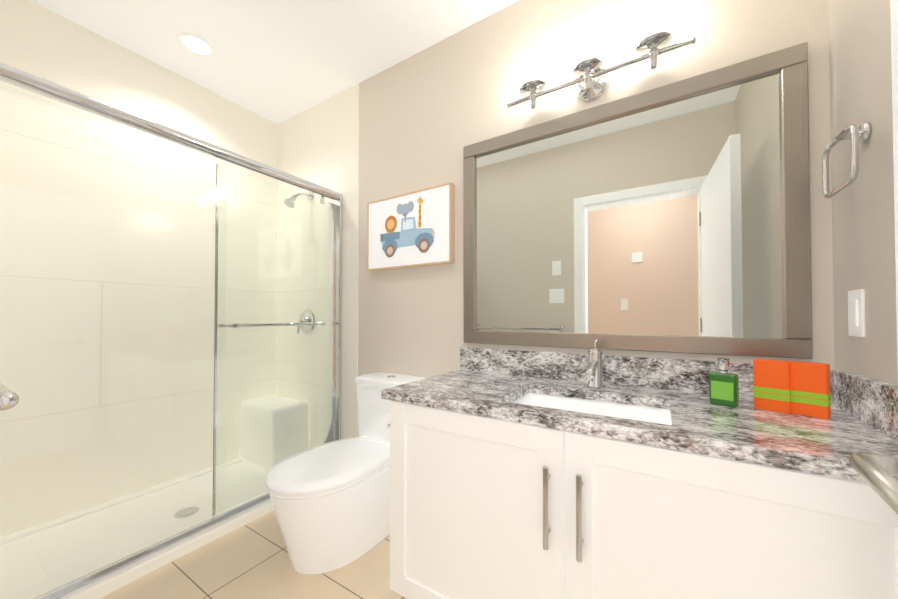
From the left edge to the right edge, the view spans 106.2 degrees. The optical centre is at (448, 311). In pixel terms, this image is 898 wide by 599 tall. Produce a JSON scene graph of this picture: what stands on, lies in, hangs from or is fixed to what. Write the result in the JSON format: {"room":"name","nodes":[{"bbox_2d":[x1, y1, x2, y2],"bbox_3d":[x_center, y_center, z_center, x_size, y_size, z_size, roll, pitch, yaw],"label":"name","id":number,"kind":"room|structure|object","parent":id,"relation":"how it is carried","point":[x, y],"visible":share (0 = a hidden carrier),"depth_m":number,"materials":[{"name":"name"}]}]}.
{"room":"bathroom","nodes":[
{"label":"bathroom","id":0,"kind":"room"},
{"bbox_2d":[0,0,277,184],"bbox_3d":[-1.850,-1.250,1.992,0.112,0.482,1.684,-1,-1,32],"label":"wall","id":1,"kind":"structure","parent":0,"point":[37,40],"depth_m":1.90,"materials":[{"name":"white paint"}]},
{"bbox_2d":[0,90,276,537],"bbox_3d":[-1.850,0.035,1.972,0.112,2.089,1.684,-1,-1,32],"label":"wall tiles","id":2,"kind":"structure","parent":1,"relation":"attached to","point":[40,372],"depth_m":1.87,"materials":[{"name":"beige tile"}]},
{"bbox_2d":[100,511,406,598],"bbox_3d":[-0.514,1.099,0.310,4.122,0.090,3.286,-1,-1,32],"label":"floor","id":3,"kind":"structure","parent":0,"point":[251,560],"depth_m":1.36,"materials":[{"name":"tile"}]},
{"bbox_2d":[0,395,309,598],"bbox_3d":[-1.431,0.852,1.778,0.787,0.448,1.537,-1,-1,32],"label":"shower pan","id":4,"kind":"object","parent":3,"relation":"on","point":[115,580],"visible":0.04,"depth_m":1.66,"materials":[{"name":"white plastic"}]},
{"bbox_2d":[0,62,341,598],"bbox_3d":[-1.167,0.105,1.625,0.147,1.825,1.537,-1,-1,32],"label":"shower door","id":5,"kind":"structure","parent":4,"relation":"on","point":[16,77],"depth_m":1.55,"materials":[{"name":"clear glass"}]},
{"bbox_2d":[265,372,425,574],"bbox_3d":[-0.469,0.714,1.625,0.419,0.721,0.786,-1,-1,32],"label":"toilet","id":6,"kind":"object","parent":3,"relation":"on","point":[330,501],"visible":0.69,"depth_m":1.41,"materials":[{"name":"white ceramic"}]},
{"bbox_2d":[381,347,897,598],"bbox_3d":[0.468,0.621,1.134,1.338,0.890,0.634,-1,-1,32],"label":"bathroom vanity","id":7,"kind":"object","parent":3,"relation":"on","point":[519,474],"visible":0.94,"depth_m":0.88,"materials":[{"name":"paint"}]},
{"bbox_2d":[380,413,389,441],"bbox_3d":[-0.190,0.468,1.409,0.131,0.116,0.168,-1,-1,32],"label":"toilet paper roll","id":8,"kind":"object","parent":7,"relation":"attached to","point":[385,425],"visible":0.1,"depth_m":1.36,"materials":[{"name":"white paper"}]},
{"bbox_2d":[585,339,603,388],"bbox_3d":[0.534,0.197,1.252,0.060,0.185,0.166,-1,-1,32],"label":"faucet","id":9,"kind":"object","parent":7,"relation":"on","point":[594,374],"visible":1,"depth_m":1.27,"materials":[{"name":"silver metal"}]},
{"bbox_2d":[709,358,738,407],"bbox_3d":[0.837,0.214,1.029,0.036,0.143,0.067,1,-1,-38],"label":"bottle","id":10,"kind":"object","parent":7,"relation":"on","point":[723,387],"visible":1,"depth_m":1.02,"materials":[{"name":"green glass"}]},
{"bbox_2d":[753,359,790,413],"bbox_3d":[0.939,0.213,0.979,0.042,0.143,0.078,1,-1,-36],"label":"gift box","id":11,"kind":"object","parent":7,"relation":"on","point":[771,386],"visible":0.9,"depth_m":0.96,"materials":[{"name":"orange cardboard"}]},
{"bbox_2d":[790,361,830,418],"bbox_3d":[0.989,0.213,0.928,0.042,0.143,0.078,1,-1,-34],"label":"gift box","id":12,"kind":"object","parent":7,"relation":"on","point":[810,389],"visible":0.98,"depth_m":0.91,"materials":[{"name":"orange cardboard"}]},
{"bbox_2d":[30,0,518,124],"bbox_3d":[-0.514,-1.561,0.350,4.122,0.090,3.286,-1,-1,32],"label":"ceiling","id":13,"kind":"structure","parent":0,"point":[277,62],"depth_m":1.83,"materials":[{"name":"paint"}]},
{"bbox_2d":[177,32,215,57],"bbox_3d":[-1.413,-1.488,1.892,0.175,0.008,0.175,-1,-1,32],"label":"recessed light","id":14,"kind":"object","parent":13,"relation":"in","point":[195,44],"visible":1,"depth_m":1.88,"materials":[{"name":"white paint"}]},
{"bbox_2d":[277,93,339,184],"bbox_3d":[-1.048,-1.243,2.481,0.728,0.482,0.004,-1,-1,32],"label":"wall","id":15,"kind":"structure","parent":0,"point":[309,141],"depth_m":2.45,"materials":[{"name":"white paint"}]},
{"bbox_2d":[276,163,339,448],"bbox_3d":[-1.048,0.042,2.462,0.728,2.089,0.004,-1,-1,32],"label":"wall","id":16,"kind":"structure","parent":15,"relation":"attached to","point":[328,177],"depth_m":2.45,"materials":[{"name":"tile"}]},
{"bbox_2d":[284,192,313,207],"bbox_3d":[-1.051,-0.788,2.355,0.072,0.160,0.201,-1,-1,32],"label":"shower head","id":17,"kind":"object","parent":16,"relation":"attached to","point":[291,201],"visible":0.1,"depth_m":2.31},
{"bbox_2d":[297,309,314,333],"bbox_3d":[-1.048,0.072,2.411,0.175,0.175,0.081,-1,-1,32],"label":"shower valve","id":18,"kind":"object","parent":16,"relation":"attached to","point":[304,316],"depth_m":2.42,"materials":[{"name":"silver metal"}]},
{"bbox_2d":[358,0,834,377],"bbox_3d":[-0.045,-0.207,1.909,3.245,2.570,0.112,-1,-1,32],"label":"wall","id":19,"kind":"structure","parent":0,"point":[427,115],"depth_m":1.65,"materials":[{"name":"beige paint"}]},
{"bbox_2d":[340,83,358,438],"bbox_3d":[-0.663,-0.202,2.226,0.178,2.570,0.004,-1,-1,32],"label":"wall","id":20,"kind":"structure","parent":19,"relation":"attached to","point":[349,144],"depth_m":2.22,"materials":[{"name":"white paint"}]},
{"bbox_2d":[367,182,454,270],"bbox_3d":[-0.237,-0.464,1.940,0.605,0.420,0.043,-1,-1,32],"label":"picture","id":21,"kind":"object","parent":19,"relation":"attached to","point":[412,229],"visible":1,"depth_m":1.90,"materials":[{"name":"white paper"}]},
{"bbox_2d":[507,24,695,108],"bbox_3d":[0.574,-0.973,1.376,0.694,0.157,0.154,-1,-1,32],"label":"sconce","id":22,"kind":"object","parent":19,"relation":"attached to","point":[590,75],"visible":1,"depth_m":1.35,"materials":[{"name":"silver metal"}]},
{"bbox_2d":[463,42,812,358],"bbox_3d":[0.616,-0.351,1.414,1.263,1.012,0.029,-1,-1,32],"label":"mirror","id":23,"kind":"object","parent":19,"relation":"attached to","point":[674,217],"visible":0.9,"depth_m":1.30,"materials":[{"name":"silver glass"}]},
{"bbox_2d":[828,0,897,385],"bbox_3d":[0.808,-0.231,0.317,0.112,2.570,1.684,-1,-1,32],"label":"wall","id":24,"kind":"structure","parent":0,"point":[863,214],"depth_m":0.89,"materials":[{"name":"beige paint"}]},
{"bbox_2d":[822,122,871,198],"bbox_3d":[1.068,-0.408,0.897,0.056,0.172,0.186,-1,-1,32],"label":"towel ring","id":25,"kind":"object","parent":24,"relation":"attached to","point":[860,135],"visible":1,"depth_m":0.88,"materials":[{"name":"silver metal"}]},
{"bbox_2d":[848,289,864,336],"bbox_3d":[1.119,0.005,0.929,0.011,0.128,0.078,-1,-1,32],"label":"light switch","id":26,"kind":"object","parent":24,"relation":"attached to","point":[856,313],"visible":0.98,"depth_m":0.92,"materials":[{"name":"white plastic"}]},
{"bbox_3d":[-1.362,-0.224,0.758,2.004,2.570,0.134,-1,-1,32],"label":"wall","id":27,"kind":"structure","parent":0,"visible":0},
{"bbox_2d":[0,382,18,410],"bbox_3d":[-0.955,0.118,0.634,0.883,0.054,0.092,-1,-1,32],"label":"towel bar","id":28,"kind":"object","parent":27,"relation":"attached to","point":[9,398],"visible":1,"depth_m":0.43,"materials":[{"name":"silver metal"}]},
{"bbox_3d":[-0.165,-1.235,0.026,0.818,0.571,0.134,-1,-1,32],"label":"wall","id":29,"kind":"structure","parent":0,"visible":0},
{"bbox_2d":[848,0,897,513],"bbox_3d":[0.489,0.055,0.178,0.216,1.976,0.814,-1,-1,32],"label":"door","id":30,"kind":"structure","parent":29,"relation":"in","point":[875,471],"depth_m":0.47,"materials":[{"name":"paint"}]}
]}

